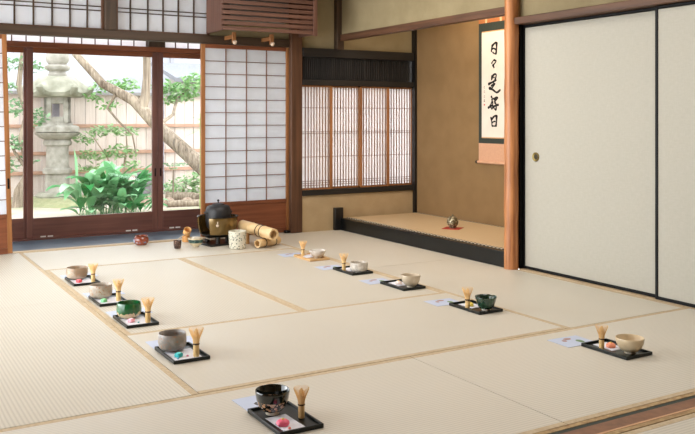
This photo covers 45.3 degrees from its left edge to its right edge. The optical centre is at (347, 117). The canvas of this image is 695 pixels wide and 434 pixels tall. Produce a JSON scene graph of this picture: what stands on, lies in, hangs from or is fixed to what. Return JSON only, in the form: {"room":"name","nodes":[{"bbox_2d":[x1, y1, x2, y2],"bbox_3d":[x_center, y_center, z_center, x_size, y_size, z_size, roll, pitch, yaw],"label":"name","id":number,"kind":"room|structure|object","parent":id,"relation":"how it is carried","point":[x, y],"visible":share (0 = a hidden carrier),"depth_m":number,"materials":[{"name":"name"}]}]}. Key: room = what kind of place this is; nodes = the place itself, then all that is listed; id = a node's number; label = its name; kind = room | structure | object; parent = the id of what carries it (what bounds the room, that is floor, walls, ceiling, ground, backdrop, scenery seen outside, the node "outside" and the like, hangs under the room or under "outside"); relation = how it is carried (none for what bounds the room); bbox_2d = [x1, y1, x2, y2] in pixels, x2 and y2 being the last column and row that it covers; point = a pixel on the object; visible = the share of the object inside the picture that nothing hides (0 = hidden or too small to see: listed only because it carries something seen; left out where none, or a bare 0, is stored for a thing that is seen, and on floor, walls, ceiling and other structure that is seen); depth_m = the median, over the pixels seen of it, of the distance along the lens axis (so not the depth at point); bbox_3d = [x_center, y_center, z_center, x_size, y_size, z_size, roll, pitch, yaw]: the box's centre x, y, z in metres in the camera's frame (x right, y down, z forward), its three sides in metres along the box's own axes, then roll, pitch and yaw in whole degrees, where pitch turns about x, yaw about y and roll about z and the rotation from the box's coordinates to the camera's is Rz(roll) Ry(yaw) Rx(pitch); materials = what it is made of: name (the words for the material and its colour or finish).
{"room":"japanese tea room","nodes":[
{"label":"japanese tea room","id":0,"kind":"room"},
{"bbox_2d":[11,179,198,218],"bbox_3d":[-4.303,1.315,13.122,18.000,0.070,13.000,0,0,-31],"label":"ground","id":1,"kind":"structure","parent":0,"point":[17,213],"depth_m":11.54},
{"bbox_2d":[7,53,49,207],"bbox_3d":[-4.738,0.195,12.032,0.824,2.295,0.572,0,0,-31],"label":"tree","id":2,"kind":"object","parent":1,"relation":"on","point":[17,201],"visible":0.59,"depth_m":11.98,"materials":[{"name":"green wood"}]},
{"bbox_2d":[11,195,85,207],"bbox_3d":[-4.475,1.278,12.862,1.704,0.145,1.700,0,0,14],"label":"moss","id":3,"kind":"object","parent":1,"relation":"on","point":[37,202],"visible":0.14,"depth_m":12.24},
{"bbox_2d":[22,53,94,197],"bbox_3d":[-4.497,0.050,12.902,1.105,2.400,0.974,0,0,-19],"label":"stone lantern","id":4,"kind":"object","parent":3,"relation":"on","point":[57,87],"visible":0.84,"depth_m":12.72,"materials":[{"name":"stone"}]},
{"bbox_2d":[7,52,199,178],"bbox_3d":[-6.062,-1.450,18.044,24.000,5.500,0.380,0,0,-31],"label":"neighbouring house","id":5,"kind":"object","parent":1,"relation":"on","point":[108,67],"visible":0.02,"depth_m":18.34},
{"bbox_2d":[8,90,199,199],"bbox_3d":[-4.463,0.435,13.620,12.232,1.730,0.300,0,0,-31],"label":"fence","id":6,"kind":"object","parent":1,"relation":"on","point":[84,114],"visible":0.06,"depth_m":13.93,"materials":[{"name":"brown wood"}]},
{"bbox_2d":[71,123,142,173],"bbox_3d":[-3.759,0.706,12.982,1.126,1.254,0.581,0,0,-6],"label":"shrub","id":7,"kind":"object","parent":1,"relation":"on","point":[126,150],"visible":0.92,"depth_m":12.97,"materials":[{"name":"green plant"}]},
{"bbox_2d":[46,150,168,214],"bbox_3d":[-3.177,0.860,11.089,1.630,0.919,1.163,0,0,-31],"label":"leaf plant","id":8,"kind":"object","parent":1,"relation":"on","point":[115,188],"visible":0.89,"depth_m":10.94,"materials":[{"name":"green plant"}]},
{"bbox_2d":[72,54,199,175],"bbox_3d":[-2.887,-0.055,12.839,2.729,2.994,0.904,0,0,3],"label":"leaning tree","id":9,"kind":"object","parent":1,"relation":"on","point":[179,146],"visible":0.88,"depth_m":12.46,"materials":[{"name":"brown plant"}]},
{"bbox_2d":[151,62,199,92],"bbox_3d":[-2.464,0.066,17.469,2.900,2.468,1.572,0,0,-31],"label":"garden shed","id":10,"kind":"object","parent":1,"relation":"on","point":[174,71],"visible":0.11,"depth_m":16.87,"materials":[{"name":"grey tile"}]},
{"bbox_2d":[163,172,199,192],"bbox_3d":[-2.547,1.061,12.918,0.584,0.550,0.827,0,0,41],"label":"shrub","id":11,"kind":"object","parent":1,"relation":"on","point":[193,184],"visible":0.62,"depth_m":12.90,"materials":[{"name":"green plant"}]},
{"bbox_2d":[166,199,198,206],"bbox_3d":[-2.186,1.245,12.123,0.880,0.117,0.114,0,0,-4],"label":"log","id":12,"kind":"object","parent":1,"relation":"on","point":[194,202],"visible":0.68,"depth_m":12.06,"materials":[{"name":"brown wood"}]},
{"bbox_2d":[165,192,199,199],"bbox_3d":[-2.441,1.208,12.652,0.635,0.163,0.156,0,0,3],"label":"log","id":13,"kind":"object","parent":1,"relation":"on","point":[177,195],"visible":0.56,"depth_m":12.59,"materials":[{"name":"brown wood"}]},
{"bbox_2d":[12,229,199,250],"bbox_3d":[-2.752,1.093,6.888,4.700,0.074,0.745,0,0,-31],"label":"floor","id":14,"kind":"structure","parent":0,"point":[175,234],"depth_m":7.17,"materials":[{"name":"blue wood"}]},
{"bbox_2d":[12,227,197,241],"bbox_3d":[-2.904,1.050,7.144,4.700,0.012,0.150,0,0,-31],"label":"trim","id":15,"kind":"structure","parent":14,"relation":"on","point":[102,234],"depth_m":7.46,"materials":[{"name":"brown wood"}]},
{"bbox_2d":[7,47,25,238],"bbox_3d":[-3.231,0.216,6.977,1.068,1.656,0.035,0,0,-31],"label":"door","id":16,"kind":"structure","parent":15,"relation":"on","point":[18,225],"depth_m":7.22,"materials":[{"name":"brown wood"}]},
{"bbox_2d":[26,47,157,238],"bbox_3d":[-2.279,0.216,7.498,1.157,1.656,0.035,0,0,-31],"label":"door","id":17,"kind":"structure","parent":15,"relation":"on","point":[44,227],"depth_m":7.43,"materials":[{"name":"brown wood"}]},
{"bbox_2d":[158,53,199,229],"bbox_3d":[-1.332,0.216,8.060,1.041,1.656,0.035,0,0,-31],"label":"door","id":18,"kind":"structure","parent":15,"relation":"on","point":[167,219],"depth_m":7.80,"materials":[{"name":"brown wood"}]},
{"bbox_2d":[210,0,411,52],"bbox_3d":[-0.268,-1.025,7.787,2.170,0.770,0.075,0,0,-31],"label":"wall","id":19,"kind":"structure","parent":0,"point":[402,41],"depth_m":7.80,"materials":[{"name":"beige paint"}]},
{"bbox_2d":[0,0,103,29],"bbox_3d":[-2.826,-1.060,6.277,1.950,0.690,0.030,0,0,-31],"label":"window","id":20,"kind":"structure","parent":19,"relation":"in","point":[83,14],"depth_m":6.58,"materials":[{"name":"paper"}]},
{"bbox_2d":[104,0,116,29],"bbox_3d":[-1.946,-1.062,6.799,0.095,0.695,0.100,0,0,-31],"label":"trim","id":21,"kind":"structure","parent":19,"relation":"attached to","point":[110,6],"depth_m":6.75,"materials":[{"name":"brown wood"}]},
{"bbox_2d":[0,24,289,47],"bbox_3d":[-2.538,-0.681,6.459,4.630,0.068,0.100,0,0,-31],"label":"trim","id":22,"kind":"structure","parent":19,"relation":"attached to","point":[4,29],"depth_m":6.86,"materials":[{"name":"brown wood"}]},
{"bbox_2d":[117,0,209,34],"bbox_3d":[-1.555,-1.060,7.031,0.815,0.690,0.030,0,0,-31],"label":"window","id":23,"kind":"structure","parent":19,"relation":"in","point":[157,16],"depth_m":7.03,"materials":[{"name":"paper"}]},
{"bbox_2d":[206,0,316,37],"bbox_3d":[-0.743,-1.059,7.272,0.887,0.672,0.385,0,0,-31],"label":"cover","id":24,"kind":"object","parent":19,"relation":"attached to","point":[260,13],"visible":1,"depth_m":7.13,"materials":[{"name":"brown wood"}]},
{"bbox_2d":[289,3,301,232],"bbox_3d":[-0.476,-0.180,7.620,0.112,2.460,0.061,0,0,-31],"label":"trim","id":25,"kind":"structure","parent":19,"relation":"attached to","point":[295,49],"depth_m":7.59,"materials":[{"name":"brown wood"}]},
{"bbox_2d":[334,0,343,49],"bbox_3d":[-0.079,-1.025,7.826,0.075,0.770,0.060,0,0,-31],"label":"trim","id":26,"kind":"structure","parent":19,"relation":"attached to","point":[338,44],"depth_m":7.80,"materials":[{"name":"brown wood"}]},
{"bbox_2d":[302,48,413,61],"bbox_3d":[0.120,-0.605,7.991,1.293,0.080,0.120,0,0,-31],"label":"trim","id":27,"kind":"structure","parent":19,"relation":"attached to","point":[306,52],"depth_m":7.91,"materials":[{"name":"brown wood"}]},
{"bbox_2d":[302,185,413,231],"bbox_3d":[0.119,0.858,7.994,1.293,0.385,0.115,0,0,-31],"label":"wall","id":28,"kind":"structure","parent":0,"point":[317,210],"depth_m":7.90,"materials":[{"name":"beige paint"}]},
{"bbox_2d":[302,85,332,189],"bbox_3d":[-0.286,0.181,7.728,0.325,0.967,0.030,0,0,-31],"label":"window","id":29,"kind":"structure","parent":28,"relation":"on","point":[317,101],"depth_m":7.74,"materials":[{"name":"paper"}]},
{"bbox_2d":[333,86,358,188],"bbox_3d":[-0.029,0.181,7.918,0.358,0.967,0.030,0,0,-31],"label":"window","id":30,"kind":"structure","parent":28,"relation":"on","point":[345,98],"depth_m":7.92,"materials":[{"name":"paper"}]},
{"bbox_2d":[359,86,389,187],"bbox_3d":[0.260,0.181,8.052,0.335,0.967,0.030,0,0,-31],"label":"window","id":31,"kind":"structure","parent":28,"relation":"on","point":[374,102],"depth_m":8.05,"materials":[{"name":"paper"}]},
{"bbox_2d":[390,87,411,185],"bbox_3d":[0.510,0.181,8.238,0.336,0.967,0.030,0,0,-31],"label":"window","id":32,"kind":"structure","parent":28,"relation":"on","point":[400,98],"depth_m":8.25,"materials":[{"name":"paper"}]},
{"bbox_2d":[342,0,504,33],"bbox_3d":[0.543,-1.095,6.841,0.040,0.630,2.310,0,0,-31],"label":"wall","id":33,"kind":"structure","parent":0,"point":[357,15],"depth_m":7.00,"materials":[{"name":"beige paint"}]},
{"bbox_2d":[340,7,504,40],"bbox_3d":[0.546,-0.753,6.831,0.065,0.057,2.330,0,0,-31],"label":"trim","id":34,"kind":"structure","parent":33,"relation":"attached to","point":[495,12],"depth_m":6.61,"materials":[{"name":"brown wood"}]},
{"bbox_2d":[417,20,504,226],"bbox_3d":[1.282,-0.180,7.291,0.050,2.460,2.370,0,0,-31],"label":"wall","id":35,"kind":"structure","parent":0,"point":[450,181],"depth_m":7.77,"materials":[{"name":"brown paint"}]},
{"bbox_2d":[302,57,411,81],"bbox_3d":[0.115,-0.460,8.001,1.293,0.210,0.058,0,0,-31],"label":"window","id":36,"kind":"structure","parent":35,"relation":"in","point":[314,68],"depth_m":7.96,"materials":[{"name":"brown wood"}]},
{"bbox_2d":[302,79,413,87],"bbox_3d":[0.119,-0.329,7.994,1.293,0.053,0.115,0,0,-31],"label":"trim","id":37,"kind":"structure","parent":35,"relation":"attached to","point":[304,81],"depth_m":7.91,"materials":[{"name":"brown wood"}]},
{"bbox_2d":[412,30,416,212],"bbox_3d":[0.670,-0.230,8.263,0.040,2.360,0.055,0,0,-31],"label":"trim","id":38,"kind":"structure","parent":35,"relation":"attached to","point":[414,32],"depth_m":8.24,"materials":[{"name":"black wood"}]},
{"bbox_2d":[475,16,504,164],"bbox_3d":[1.266,-0.256,7.241,0.027,1.318,0.450,0,0,-31],"label":"scroll","id":39,"kind":"object","parent":35,"relation":"attached to","point":[491,31],"visible":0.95,"depth_m":7.26,"materials":[{"name":"white paper"}]},
{"bbox_3d":[0.917,0.998,7.060,0.815,0.065,2.345,0,0,-31],"label":"trim","id":40,"kind":"structure","parent":35,"relation":"attached to","visible":0},
{"bbox_2d":[347,212,503,249],"bbox_3d":[0.917,0.950,7.058,0.808,0.030,2.260,0,0,-31],"label":"mat","id":41,"kind":"object","parent":40,"relation":"on","point":[488,235],"visible":0.48,"depth_m":7.10,"materials":[{"name":"wicker"}]},
{"bbox_2d":[518,0,543,248],"bbox_3d":[1.551,-0.180,6.041,0.865,2.460,0.055,0,0,-31],"label":"wall","id":42,"kind":"structure","parent":0,"point":[519,0],"depth_m":5.80,"materials":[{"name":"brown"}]},
{"bbox_2d":[341,218,503,266],"bbox_3d":[0.545,0.994,6.829,0.060,0.112,2.283,0,0,-31],"label":"trim","id":43,"kind":"structure","parent":42,"relation":"attached to","point":[480,253],"depth_m":6.61,"materials":[{"name":"black paint"}]},
{"bbox_2d":[504,0,518,269],"bbox_3d":[1.143,-0.180,5.803,0.105,2.460,0.105,0,0,-31],"label":"trim","id":44,"kind":"structure","parent":42,"relation":"attached to","point":[511,31],"depth_m":5.76,"materials":[{"name":"brown wood"}]},
{"bbox_2d":[519,25,522,268],"bbox_3d":[1.216,0.200,5.801,0.045,1.700,0.018,0,0,-31],"label":"trim","id":45,"kind":"structure","parent":42,"relation":"attached to","point":[520,26],"depth_m":5.79,"materials":[{"name":"black wood"}]},
{"bbox_2d":[523,7,664,296],"bbox_3d":[1.533,0.200,5.291,0.028,1.688,1.183,0,0,-31],"label":"door","id":46,"kind":"structure","parent":42,"relation":"in","point":[589,85],"depth_m":5.27,"materials":[{"name":"paper"}]},
{"bbox_2d":[519,268,694,308],"bbox_3d":[2.444,1.078,3.754,0.085,0.064,4.760,0,0,-31],"label":"trim","id":47,"kind":"structure","parent":42,"relation":"attached to","point":[524,269],"depth_m":5.16,"materials":[{"name":"brown wood"}]},
{"bbox_2d":[520,0,626,16],"bbox_3d":[2.446,-1.052,3.764,0.050,0.715,4.775,0,0,-31],"label":"wall","id":48,"kind":"structure","parent":0,"point":[527,7],"depth_m":5.54,"materials":[{"name":"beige paint"}]},
{"bbox_2d":[514,0,694,24],"bbox_3d":[2.420,-0.671,3.749,0.130,0.048,4.775,0,0,-31],"label":"trim","id":49,"kind":"structure","parent":48,"relation":"attached to","point":[629,5],"depth_m":5.15,"materials":[{"name":"brown wood"}]},
{"bbox_2d":[655,1,694,307],"bbox_3d":[2.110,0.200,4.260,0.028,1.688,1.272,0,0,-31],"label":"door","id":50,"kind":"structure","parent":48,"relation":"in","point":[674,26],"depth_m":4.69,"materials":[{"name":"paper"}]},
{"bbox_3d":[-0.696,-0.130,8.086,0.060,2.560,0.825,0,0,-31],"label":"wall","id":51,"kind":"structure","parent":0,"visible":0},
{"bbox_2d":[7,35,146,46],"bbox_3d":[-3.139,-0.903,6.996,2.953,0.490,0.016,0,0,-31],"label":"window","id":52,"kind":"structure","parent":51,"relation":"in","point":[9,37],"depth_m":7.43,"materials":[{"name":"paper"}]},
{"bbox_2d":[7,40,199,53],"bbox_3d":[-2.904,-0.635,7.144,4.700,0.046,0.170,0,0,-31],"label":"trim","id":53,"kind":"structure","parent":51,"relation":"attached to","point":[26,44],"depth_m":7.45,"materials":[{"name":"red wood"}]},
{"bbox_2d":[165,42,199,48],"bbox_3d":[-1.310,-0.903,8.082,1.008,0.490,0.016,0,0,-31],"label":"window","id":54,"kind":"structure","parent":51,"relation":"in","point":[167,44],"depth_m":7.93,"materials":[{"name":"paper"}]},
{"bbox_3d":[-0.256,1.140,3.163,5.190,0.060,8.100,0,0,-31],"label":"floor","id":55,"kind":"structure","parent":0,"visible":0},
{"bbox_2d":[0,253,79,307],"bbox_3d":[-2.455,1.077,5.404,0.963,0.056,1.936,0,0,-31],"label":"mat","id":56,"kind":"object","parent":55,"relation":"on","point":[23,282],"visible":0.76,"depth_m":5.21,"materials":[{"name":"wicker"}]},
{"bbox_2d":[0,34,12,254],"bbox_3d":[-3.008,0.212,6.173,0.935,1.688,0.032,-2,1,-31],"label":"door","id":57,"kind":"structure","parent":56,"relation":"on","point":[6,247],"depth_m":6.39,"materials":[{"name":"orange wood"}]},
{"bbox_2d":[0,299,197,428],"bbox_3d":[-1.470,1.077,3.746,0.963,0.056,1.914,0,0,-31],"label":"mat","id":58,"kind":"object","parent":55,"relation":"on","point":[59,360],"visible":0.75,"depth_m":3.49,"materials":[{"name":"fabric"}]},
{"bbox_2d":[12,232,281,253],"bbox_3d":[-2.572,1.078,6.515,4.630,0.064,0.080,0,0,-31],"label":"trim","id":59,"kind":"structure","parent":55,"relation":"on","point":[37,250],"depth_m":6.77,"materials":[{"name":"brown wood"}]},
{"bbox_2d":[23,235,293,270],"bbox_3d":[-1.478,1.077,6.592,1.922,0.056,0.891,0,0,-31],"label":"mat","id":60,"kind":"object","parent":55,"relation":"on","point":[155,251],"visible":0.56,"depth_m":6.45,"materials":[{"name":"wicker"}]},
{"bbox_2d":[133,235,148,244],"bbox_3d":[-1.709,1.011,6.894,0.128,0.076,0.128,0,0,-31],"label":"dish","id":61,"kind":"object","parent":60,"relation":"on","point":[138,239],"visible":1,"depth_m":6.85,"materials":[{"name":"red ceramic"}]},
{"bbox_2d":[201,239,228,246],"bbox_3d":[-1.086,1.042,6.955,0.280,0.014,0.280,0,0,-39],"label":"board","id":62,"kind":"object","parent":60,"relation":"on","point":[212,243],"visible":0.51,"depth_m":6.86,"materials":[{"name":"black paint"}]},
{"bbox_2d":[197,214,237,243],"bbox_3d":[-1.086,0.925,6.955,0.341,0.219,0.342,0,0,-31],"label":"brazier","id":63,"kind":"object","parent":62,"relation":"on","point":[219,228],"visible":0.84,"depth_m":6.84,"materials":[{"name":"brown metal"}]},
{"bbox_2d":[204,199,232,228],"bbox_3d":[-1.081,0.809,6.958,0.214,0.258,0.214,0,0,13],"label":"tea kettle","id":64,"kind":"object","parent":63,"relation":"in","point":[216,210],"visible":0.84,"depth_m":6.88,"materials":[{"name":"metal"}]},
{"bbox_2d":[228,230,245,249],"bbox_3d":[-0.885,0.978,6.691,0.143,0.143,0.143,0,0,-31],"label":"jar","id":65,"kind":"object","parent":60,"relation":"on","point":[237,238],"visible":1,"depth_m":6.63,"materials":[{"name":"ceramic"}]},
{"bbox_2d":[200,44,288,238],"bbox_3d":[-0.903,0.200,7.425,0.852,1.688,0.030,0,0,-31],"label":"door","id":66,"kind":"structure","parent":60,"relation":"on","point":[244,90],"depth_m":7.42,"materials":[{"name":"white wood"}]},
{"bbox_2d":[238,220,278,239],"bbox_3d":[-0.737,0.918,6.825,0.103,0.123,0.454,0,0,-42],"label":"tube","id":67,"kind":"object","parent":60,"relation":"on","point":[260,230],"visible":0.98,"depth_m":6.75,"materials":[{"name":"beige wood"}]},
{"bbox_2d":[254,236,280,247],"bbox_3d":[-0.650,1.010,6.790,0.078,0.077,0.256,0,0,37],"label":"tube","id":68,"kind":"object","parent":60,"relation":"on","point":[263,242],"visible":0.86,"depth_m":6.73,"materials":[{"name":"beige wood"}]},
{"bbox_2d":[46,259,301,334],"bbox_3d":[-1.160,1.077,5.123,0.969,0.056,1.951,0,0,-31],"label":"mat","id":69,"kind":"object","parent":55,"relation":"on","point":[185,293],"visible":0.63,"depth_m":4.92,"materials":[{"name":"wicker"}]},
{"bbox_2d":[65,275,99,285],"bbox_3d":[-1.701,1.042,5.337,0.165,0.015,0.265,0,0,-31],"label":"tray","id":70,"kind":"object","parent":69,"relation":"on","point":[87,276],"visible":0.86,"depth_m":5.26,"materials":[{"name":"black wood"}]},
{"bbox_2d":[66,265,87,279],"bbox_3d":[-1.750,1.002,5.378,0.134,0.077,0.131,0,0,15],"label":"bowl","id":71,"kind":"object","parent":70,"relation":"on","point":[79,271],"visible":0.98,"depth_m":5.33,"materials":[{"name":"beige ceramic"}]},
{"bbox_2d":[88,293,126,306],"bbox_3d":[-1.371,1.042,4.774,0.165,0.015,0.265,0,0,-31],"label":"tray","id":72,"kind":"object","parent":69,"relation":"on","point":[113,294],"visible":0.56,"depth_m":4.70,"materials":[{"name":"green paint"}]},
{"bbox_2d":[89,282,111,298],"bbox_3d":[-1.425,1.001,4.811,0.127,0.079,0.125,0,0,14],"label":"bowl","id":73,"kind":"object","parent":72,"relation":"on","point":[101,290],"visible":0.98,"depth_m":4.77,"materials":[{"name":"grey ceramic"}]},
{"bbox_2d":[95,297,118,303],"bbox_3d":[-1.361,1.042,4.745,0.126,0.002,0.165,0,0,-31],"label":"paper","id":74,"kind":"object","parent":72,"relation":"on","point":[110,299],"visible":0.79,"depth_m":4.75,"materials":[{"name":"white paper"}]},
{"bbox_2d":[113,278,123,300],"bbox_3d":[-1.305,0.980,4.741,0.064,0.121,0.063,0,0,-31],"label":"whisk","id":75,"kind":"object","parent":74,"relation":"on","point":[118,285],"visible":1,"depth_m":4.73,"materials":[{"name":"brown wood"}]},
{"bbox_2d":[113,312,158,328],"bbox_3d":[-1.094,1.042,4.295,0.165,0.015,0.265,0,0,-31],"label":"tray","id":76,"kind":"object","parent":69,"relation":"on","point":[116,317],"visible":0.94,"depth_m":4.21,"materials":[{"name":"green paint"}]},
{"bbox_2d":[116,300,141,318],"bbox_3d":[-1.140,1.001,4.341,0.129,0.080,0.131,0,0,-18],"label":"bowl","id":77,"kind":"object","parent":76,"relation":"on","point":[126,309],"visible":1,"depth_m":4.29,"materials":[{"name":"green ceramic"}]},
{"bbox_2d":[120,316,150,324],"bbox_3d":[-1.084,1.042,4.266,0.126,0.002,0.165,0,0,-30],"label":"paper","id":78,"kind":"object","parent":76,"relation":"on","point":[141,320],"visible":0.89,"depth_m":4.26,"materials":[{"name":"white paper"}]},
{"bbox_2d":[141,297,153,322],"bbox_3d":[-1.017,0.979,4.239,0.065,0.124,0.065,0,0,-31],"label":"whisk","id":79,"kind":"object","parent":78,"relation":"on","point":[148,305],"visible":1,"depth_m":4.23,"materials":[{"name":"brown wood"}]},
{"bbox_2d":[0,357,567,433],"bbox_3d":[-0.319,1.077,2.760,1.936,0.056,0.943,0,0,-31],"label":"mat","id":80,"kind":"object","parent":55,"relation":"on","point":[406,395],"visible":0.95,"depth_m":2.98,"materials":[{"name":"wicker"}]},
{"bbox_2d":[232,395,258,409],"bbox_3d":[-0.327,1.048,3.074,0.155,0.002,0.144,0,0,-32],"label":"leaflet","id":81,"kind":"object","parent":80,"relation":"on","point":[246,402],"visible":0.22,"depth_m":3.06,"materials":[{"name":"paper"}]},
{"bbox_2d":[247,401,323,433],"bbox_3d":[-0.218,1.042,2.891,0.165,0.015,0.265,0,0,-31],"label":"tray","id":82,"kind":"object","parent":80,"relation":"on","point":[311,423],"visible":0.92,"depth_m":2.87,"materials":[{"name":"black wood"}]},
{"bbox_2d":[255,384,289,415],"bbox_3d":[-0.264,0.998,2.931,0.122,0.085,0.122,0,0,-15],"label":"bowl","id":83,"kind":"object","parent":82,"relation":"on","point":[271,398],"visible":1,"depth_m":2.90,"materials":[{"name":"black ceramic"}]},
{"bbox_2d":[265,414,305,430],"bbox_3d":[-0.211,1.042,2.843,0.081,0.002,0.155,0,0,-32],"label":"paper","id":84,"kind":"object","parent":82,"relation":"on","point":[293,424],"visible":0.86,"depth_m":2.84,"materials":[{"name":"white paper"}]},
{"bbox_2d":[293,385,308,418],"bbox_3d":[-0.160,0.988,2.890,0.055,0.105,0.055,0,0,-31],"label":"whisk","id":85,"kind":"object","parent":82,"relation":"on","point":[301,397],"visible":1,"depth_m":2.88,"materials":[{"name":"brown wood"}]},
{"bbox_2d":[183,248,440,310],"bbox_3d":[-0.332,1.077,5.615,0.949,0.056,1.951,0,0,-31],"label":"mat","id":86,"kind":"object","parent":55,"relation":"on","point":[293,281],"visible":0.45,"depth_m":5.38,"materials":[{"name":"wicker"}]},
{"bbox_2d":[333,266,372,275],"bbox_3d":[0.035,1.042,5.689,0.165,0.015,0.265,0,0,-31],"label":"tray","id":87,"kind":"object","parent":86,"relation":"on","point":[352,273],"visible":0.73,"depth_m":5.62,"materials":[{"name":"black wood"}]},
{"bbox_2d":[350,261,367,272],"bbox_3d":[0.077,1.009,5.635,0.123,0.068,0.121,0,0,44],"label":"bowl","id":88,"kind":"object","parent":87,"relation":"on","point":[355,266],"visible":1,"depth_m":5.59,"materials":[{"name":"white ceramic"}]},
{"bbox_2d":[380,279,425,290],"bbox_3d":[0.344,1.042,5.196,0.165,0.015,0.265,0,0,-31],"label":"tray","id":89,"kind":"object","parent":86,"relation":"on","point":[418,286],"visible":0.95,"depth_m":5.15,"materials":[{"name":"black wood"}]},
{"bbox_2d":[401,273,420,287],"bbox_3d":[0.391,1.005,5.136,0.120,0.076,0.120,0,0,33],"label":"bowl","id":90,"kind":"object","parent":89,"relation":"on","point":[410,280],"visible":1,"depth_m":5.10,"materials":[{"name":"beige ceramic"}]},
{"bbox_2d":[126,292,565,393],"bbox_3d":[0.006,1.077,4.093,1.922,0.056,1.004,0,0,-31],"label":"mat","id":91,"kind":"object","parent":55,"relation":"on","point":[255,350],"visible":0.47,"depth_m":3.98,"materials":[{"name":"wicker"}]},
{"bbox_2d":[155,342,209,364],"bbox_3d":[-0.735,1.042,3.694,0.165,0.015,0.265,0,0,-31],"label":"tray","id":92,"kind":"object","parent":91,"relation":"on","point":[202,353],"visible":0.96,"depth_m":3.62,"materials":[{"name":"black wood"}]},
{"bbox_2d":[158,329,186,351],"bbox_3d":[-0.785,1.001,3.730,0.127,0.079,0.130,0,0,-4],"label":"bowl","id":93,"kind":"object","parent":92,"relation":"on","point":[171,340],"visible":1,"depth_m":3.68,"materials":[{"name":"grey ceramic"}]},
{"bbox_2d":[164,348,201,360],"bbox_3d":[-0.725,1.042,3.666,0.126,0.002,0.165,0,0,-29],"label":"paper","id":94,"kind":"object","parent":92,"relation":"on","point":[188,351],"visible":0.68,"depth_m":3.66,"materials":[{"name":"white paper"}]},
{"bbox_2d":[189,326,203,356],"bbox_3d":[-0.661,0.979,3.636,0.065,0.124,0.065,0,0,-31],"label":"whisk","id":95,"kind":"object","parent":94,"relation":"on","point":[195,335],"visible":1,"depth_m":3.62,"materials":[{"name":"brown wood"}]},
{"bbox_2d":[424,298,457,305],"bbox_3d":[0.548,1.048,4.737,0.180,0.002,0.144,0,0,-27],"label":"leaflet","id":96,"kind":"object","parent":91,"relation":"on","point":[440,302],"visible":0.92,"depth_m":4.75,"materials":[{"name":"paper"}]},
{"bbox_2d":[449,300,502,314],"bbox_3d":[0.706,1.042,4.586,0.165,0.015,0.265,0,0,-31],"label":"tray","id":97,"kind":"object","parent":91,"relation":"on","point":[494,309],"visible":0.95,"depth_m":4.53,"materials":[{"name":"black wood"}]},
{"bbox_2d":[475,294,496,310],"bbox_3d":[0.752,1.006,4.523,0.120,0.074,0.120,0,0,-45],"label":"bowl","id":98,"kind":"object","parent":97,"relation":"on","point":[486,302],"visible":1,"depth_m":4.49,"materials":[{"name":"green ceramic"}]},
{"bbox_2d":[251,230,460,267],"bbox_3d":[0.009,1.077,6.867,0.906,0.056,1.936,0,0,-31],"label":"mat","id":99,"kind":"object","parent":55,"relation":"on","point":[377,252],"visible":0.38,"depth_m":6.70,"materials":[{"name":"wicker"}]},
{"bbox_2d":[333,207,342,229],"bbox_3d":[-0.087,0.945,7.804,0.090,0.210,0.040,0,0,-31],"label":"trim","id":100,"kind":"structure","parent":99,"relation":"on","point":[338,211],"depth_m":7.78,"materials":[{"name":"black wood"}]},
{"bbox_2d":[367,258,684,328],"bbox_3d":[0.993,1.077,5.208,0.906,0.056,1.914,0,0,-31],"label":"mat","id":101,"kind":"object","parent":55,"relation":"on","point":[566,304],"visible":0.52,"depth_m":5.01,"materials":[{"name":"wicker"}]},
{"bbox_2d":[410,307,694,424],"bbox_3d":[1.316,1.077,3.731,1.859,0.056,0.943,0,0,-31],"label":"mat","id":102,"kind":"object","parent":55,"relation":"on","point":[571,385],"visible":0.72,"depth_m":3.50,"materials":[{"name":"wicker"}]},
{"bbox_2d":[548,335,591,347],"bbox_3d":[1.055,1.048,3.907,0.180,0.002,0.144,0,0,-28],"label":"leaflet","id":103,"kind":"object","parent":102,"relation":"on","point":[570,341],"visible":0.98,"depth_m":3.92,"materials":[{"name":"paper"}]},
{"bbox_2d":[581,338,651,359],"bbox_3d":[1.213,1.042,3.755,0.165,0.015,0.265,0,0,-31],"label":"tray","id":104,"kind":"object","parent":102,"relation":"on","point":[618,353],"visible":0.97,"depth_m":3.70,"materials":[{"name":"black wood"}]},
{"bbox_2d":[595,324,607,348],"bbox_3d":[1.146,0.989,3.751,0.057,0.109,0.057,0,0,-31],"label":"whisk","id":105,"kind":"object","parent":104,"relation":"on","point":[601,332],"visible":1,"depth_m":3.74,"materials":[{"name":"brown wood"}]},
{"bbox_2d":[615,334,644,353],"bbox_3d":[1.255,1.009,3.697,0.124,0.069,0.124,0,0,-3],"label":"bowl","id":106,"kind":"object","parent":104,"relation":"on","point":[628,343],"visible":1,"depth_m":3.67,"materials":[{"name":"beige ceramic"}]},
{"bbox_2d":[535,392,694,433],"bbox_3d":[0.304,1.079,2.495,4.870,0.061,0.141,0,0,-31],"label":"trim","id":107,"kind":"structure","parent":55,"relation":"on","point":[691,411],"depth_m":2.90,"materials":[{"name":"beige fabric"}]},
{"bbox_2d":[550,395,694,433],"bbox_3d":[0.301,1.080,2.499,4.870,0.060,0.085,0,0,-31],"label":"trim","id":108,"kind":"structure","parent":55,"relation":"on","point":[690,397],"depth_m":2.94,"materials":[{"name":"black wood"}]},
{"bbox_2d":[561,398,694,433],"bbox_3d":[0.307,1.079,2.490,4.870,0.061,0.063,0,0,-31],"label":"trim","id":109,"kind":"structure","parent":55,"relation":"on","point":[653,413],"depth_m":2.90,"materials":[{"name":"brown wood"}]},
{"bbox_2d":[621,413,694,433],"bbox_3d":[1.866,1.077,2.805,1.859,0.056,0.914,0,0,-31],"label":"mat","id":110,"kind":"object","parent":55,"relation":"on","point":[685,424],"visible":1,"depth_m":2.82,"materials":[{"name":"wicker"}]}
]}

